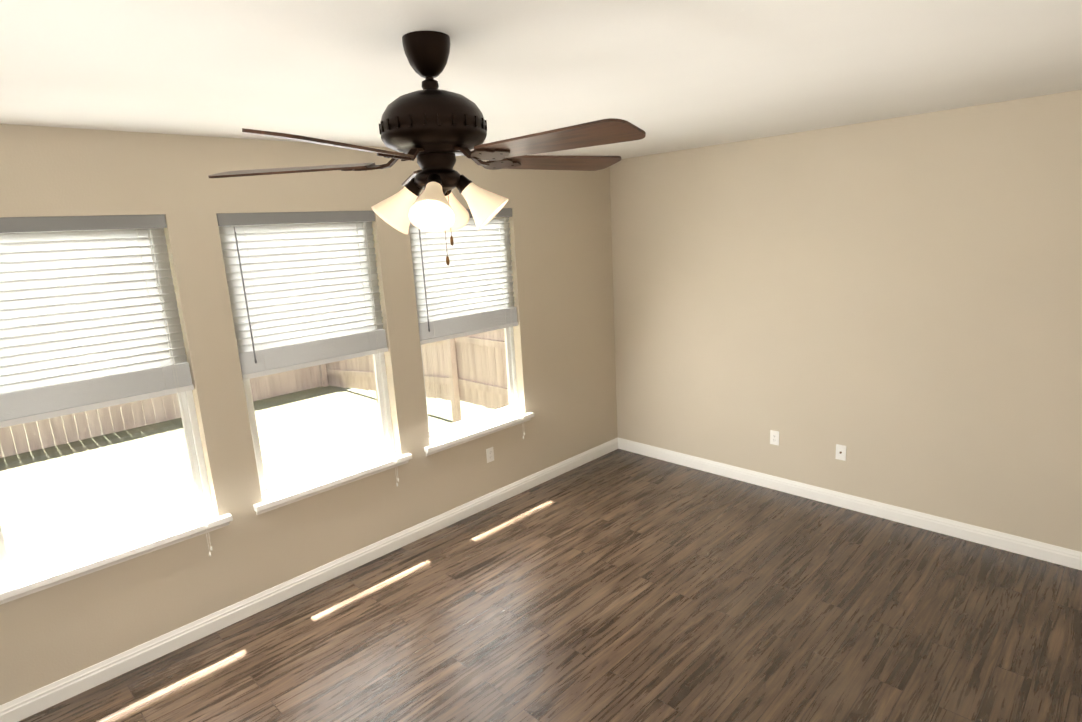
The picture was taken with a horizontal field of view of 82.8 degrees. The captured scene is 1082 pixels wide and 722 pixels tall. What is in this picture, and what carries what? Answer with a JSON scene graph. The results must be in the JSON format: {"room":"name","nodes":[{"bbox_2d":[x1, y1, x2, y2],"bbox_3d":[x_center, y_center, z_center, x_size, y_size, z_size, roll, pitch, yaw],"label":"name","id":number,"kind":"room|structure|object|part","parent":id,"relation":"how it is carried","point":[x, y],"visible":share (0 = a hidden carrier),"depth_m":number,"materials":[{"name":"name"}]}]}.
{"room":"empty living room","nodes":[
{"label":"empty living room","id":0,"kind":"room"},
{"bbox_2d":[0,124,617,704],"bbox_3d":[-1.716,0.132,3.568,0.200,2.700,6.600,9,17,44],"label":"wall","id":1,"kind":"structure","parent":0,"point":[562,274],"depth_m":3.58,"materials":[{"name":"paint"}]},
{"bbox_2d":[0,228,213,581],"bbox_3d":[-2.274,0.138,3.034,0.080,1.650,0.950,9,17,44],"label":"window","id":2,"kind":"structure","parent":1,"relation":"in","point":[200,459],"depth_m":3.18,"materials":[{"name":"white plastic"}]},
{"bbox_3d":[-2.308,-0.242,2.967,0.026,0.811,0.886,9,17,44],"label":"window sash","id":3,"kind":"part","parent":2,"relation":"part of","materials":[{"name":"white plastic"}]},
{"bbox_3d":[-2.242,0.521,3.105,0.006,0.753,0.822,9,17,44],"label":"glass","id":4,"kind":"part","parent":2,"relation":"part of","materials":[{"name":"clear glass"}]},
{"bbox_3d":[-2.242,0.521,3.105,0.026,0.817,0.886,9,17,44],"label":"window sash","id":5,"kind":"part","parent":2,"relation":"part of","materials":[{"name":"clear glass"}]},
{"bbox_2d":[0,214,212,556],"bbox_3d":[-2.185,0.243,2.971,0.132,1.837,0.942,9,17,44],"label":"window blind","id":6,"kind":"object","parent":2,"relation":"attached to","point":[90,318],"visible":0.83,"depth_m":2.94,"materials":[{"name":"white plastic"}]},
{"bbox_2d":[0,522,228,604],"bbox_3d":[-2.133,1.009,3.124,0.024,0.034,1.036,9,17,44],"label":"trim","id":7,"kind":"structure","parent":1,"relation":"attached to","point":[104,566],"depth_m":3.08,"materials":[{"name":"white"}]},
{"bbox_2d":[0,512,232,600],"bbox_3d":[-2.203,0.965,3.184,0.272,0.035,1.060,9,17,44],"label":"sill","id":8,"kind":"structure","parent":1,"relation":"attached to","point":[26,582],"depth_m":3.08,"materials":[{"name":"white"}]},
{"bbox_2d":[0,437,617,721],"bbox_3d":[-1.569,1.410,3.761,0.016,0.108,6.600,9,17,44],"label":"baseboard","id":9,"kind":"structure","parent":1,"relation":"attached to","point":[46,697],"depth_m":3.64,"materials":[{"name":"white"}]},
{"bbox_2d":[235,221,394,495],"bbox_3d":[-1.434,-0.081,3.848,0.080,1.650,0.950,9,17,44],"label":"window","id":10,"kind":"structure","parent":1,"relation":"in","point":[356,462],"depth_m":3.95,"materials":[{"name":"clear glass"}]},
{"bbox_3d":[-1.468,-0.462,3.781,0.026,0.811,0.886,9,17,44],"label":"window sash","id":11,"kind":"part","parent":10,"relation":"part of","materials":[{"name":"white plastic"}]},
{"bbox_2d":[216,211,398,486],"bbox_3d":[-1.345,0.024,3.785,0.132,1.837,0.942,9,17,44],"label":"window blind","id":12,"kind":"object","parent":10,"relation":"attached to","point":[306,294],"visible":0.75,"depth_m":3.67,"materials":[{"name":"white plastic"}]},
{"bbox_3d":[-1.402,0.302,3.919,0.006,0.753,0.822,9,17,44],"label":"glass","id":13,"kind":"part","parent":10,"relation":"part of","materials":[{"name":"clear glass"}]},
{"bbox_3d":[-1.402,0.302,3.919,0.026,0.817,0.886,9,17,44],"label":"window sash","id":14,"kind":"part","parent":10,"relation":"part of","materials":[{"name":"clear glass"}]},
{"bbox_2d":[253,452,411,511],"bbox_3d":[-1.363,0.746,3.998,0.272,0.035,1.060,9,17,44],"label":"sill","id":15,"kind":"structure","parent":1,"relation":"attached to","point":[278,497],"depth_m":3.88,"materials":[{"name":"white wood"}]},
{"bbox_2d":[256,460,408,514],"bbox_3d":[-1.293,0.790,3.938,0.024,0.034,1.036,9,17,44],"label":"trim","id":16,"kind":"structure","parent":1,"relation":"attached to","point":[324,490],"depth_m":3.89,"materials":[{"name":"white wood"}]},
{"bbox_2d":[420,327,518,439],"bbox_3d":[-0.594,-0.301,4.662,0.080,1.650,0.950,9,17,44],"label":"window","id":17,"kind":"structure","parent":1,"relation":"in","point":[492,417],"depth_m":4.86,"materials":[{"name":"clear glass"}]},
{"bbox_2d":[409,208,524,438],"bbox_3d":[-0.505,-0.196,4.599,0.132,1.837,0.942,9,17,44],"label":"window blind","id":18,"kind":"object","parent":17,"relation":"attached to","point":[467,290],"visible":0.79,"depth_m":4.53,"materials":[{"name":"white plastic"}]},
{"bbox_3d":[-0.562,0.083,4.733,0.026,0.817,0.886,9,17,44],"label":"window sash","id":19,"kind":"part","parent":17,"relation":"part of","materials":[{"name":"clear glass"}]},
{"bbox_2d":[426,418,530,455],"bbox_3d":[-0.453,0.570,4.752,0.024,0.034,1.036,9,17,44],"label":"trim","id":20,"kind":"structure","parent":1,"relation":"attached to","point":[468,440],"depth_m":4.70,"materials":[{"name":"white wood"}]},
{"bbox_2d":[424,412,533,452],"bbox_3d":[-0.523,0.526,4.812,0.272,0.035,1.060,9,17,44],"label":"sill","id":21,"kind":"structure","parent":1,"relation":"attached to","point":[468,433],"depth_m":4.70,"materials":[{"name":"white wood"}]},
{"bbox_2d":[486,447,493,462],"bbox_3d":[-0.400,0.740,4.844,0.008,0.114,0.070,9,17,44],"label":"outlet","id":22,"kind":"object","parent":1,"relation":"attached to","point":[490,454],"visible":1,"depth_m":4.84,"materials":[{"name":"white plastic"}]},
{"bbox_2d":[0,0,1081,158],"bbox_3d":[-0.204,-1.014,1.699,4.700,0.150,7.000,9,17,44],"label":"ceiling","id":23,"kind":"structure","parent":0,"point":[670,75],"depth_m":2.16,"materials":[{"name":"paint"}]},
{"bbox_2d":[208,31,645,264],"bbox_3d":[-0.284,-0.629,1.873,1.331,0.665,1.350,9,17,44],"label":"ceiling fan","id":24,"kind":"object","parent":23,"relation":"hanging from","point":[433,129],"visible":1,"depth_m":1.79,"materials":[{"name":"black metal"}]},
{"bbox_3d":[-0.713,-0.602,1.908,0.615,0.050,0.150,-2,12,3],"label":"blade","id":25,"kind":"part","parent":24,"relation":"part of","materials":[{"name":"brown wood"}]},
{"bbox_3d":[-0.460,-0.536,1.528,0.150,0.050,0.615,1,13,21],"label":"blade","id":26,"kind":"part","parent":24,"relation":"part of","materials":[{"name":"brown wood"}]},
{"bbox_3d":[-0.327,-0.722,1.864,0.323,0.476,0.323,9,17,44],"label":"motor","id":27,"kind":"part","parent":24,"relation":"part of","materials":[{"name":"black metal"}]},
{"bbox_3d":[0.007,-0.681,2.093,0.615,0.050,0.150,-11,14,-32],"label":"blade","id":28,"kind":"part","parent":24,"relation":"part of","materials":[{"name":"brown wood"}]},
{"bbox_3d":[-0.015,-0.585,1.642,0.615,0.050,0.150,6,15,38],"label":"blade","id":29,"kind":"part","parent":24,"relation":"part of","materials":[{"name":"brown wood"}]},
{"bbox_2d":[19,449,1081,721],"bbox_3d":[-0.049,1.770,2.290,4.700,0.150,7.000,9,17,44],"label":"floor","id":30,"kind":"structure","parent":0,"point":[619,585],"depth_m":3.32,"materials":[{"name":"brown wood"}]},
{"bbox_2d":[610,90,1081,551],"bbox_3d":[2.273,-0.249,4.320,4.700,2.700,0.200,9,17,44],"label":"wall","id":31,"kind":"structure","parent":0,"point":[893,306],"depth_m":4.16,"materials":[{"name":"paint"}]},
{"bbox_2d":[770,430,778,445],"bbox_3d":[1.842,0.606,4.844,0.070,0.114,0.008,9,17,44],"label":"outlet","id":32,"kind":"object","parent":31,"relation":"attached to","point":[774,437],"visible":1,"depth_m":4.84,"materials":[{"name":"white plastic"}]},
{"bbox_2d":[835,444,845,460],"bbox_3d":[2.193,0.671,4.493,0.070,0.114,0.016,9,17,44],"label":"outlet","id":33,"kind":"object","parent":31,"relation":"attached to","point":[840,452],"visible":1,"depth_m":4.49,"materials":[{"name":"white plastic"}]},
{"bbox_2d":[618,438,1081,569],"bbox_3d":[2.267,1.037,4.515,4.300,0.108,0.016,9,17,44],"label":"baseboard","id":34,"kind":"structure","parent":31,"relation":"attached to","point":[1066,557],"depth_m":4.37,"materials":[{"name":"white wood"}]},
{"label":"outside","id":35,"kind":"structure","parent":0,"visible":0},
{"bbox_2d":[0,385,496,563],"bbox_3d":[-21.607,-4.452,39.957,79.800,0.200,150.000,9,17,44],"label":"ground","id":36,"kind":"structure","parent":35,"point":[87,456],"depth_m":7.92,"materials":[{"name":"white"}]},
{"bbox_2d":[0,328,508,456],"bbox_3d":[-9.101,1.714,1.898,7.056,2.199,21.308,9,17,44],"label":"fence","id":37,"kind":"object","parent":36,"relation":"on","point":[499,375],"depth_m":9.01,"materials":[{"name":"brown wood"}]}
]}

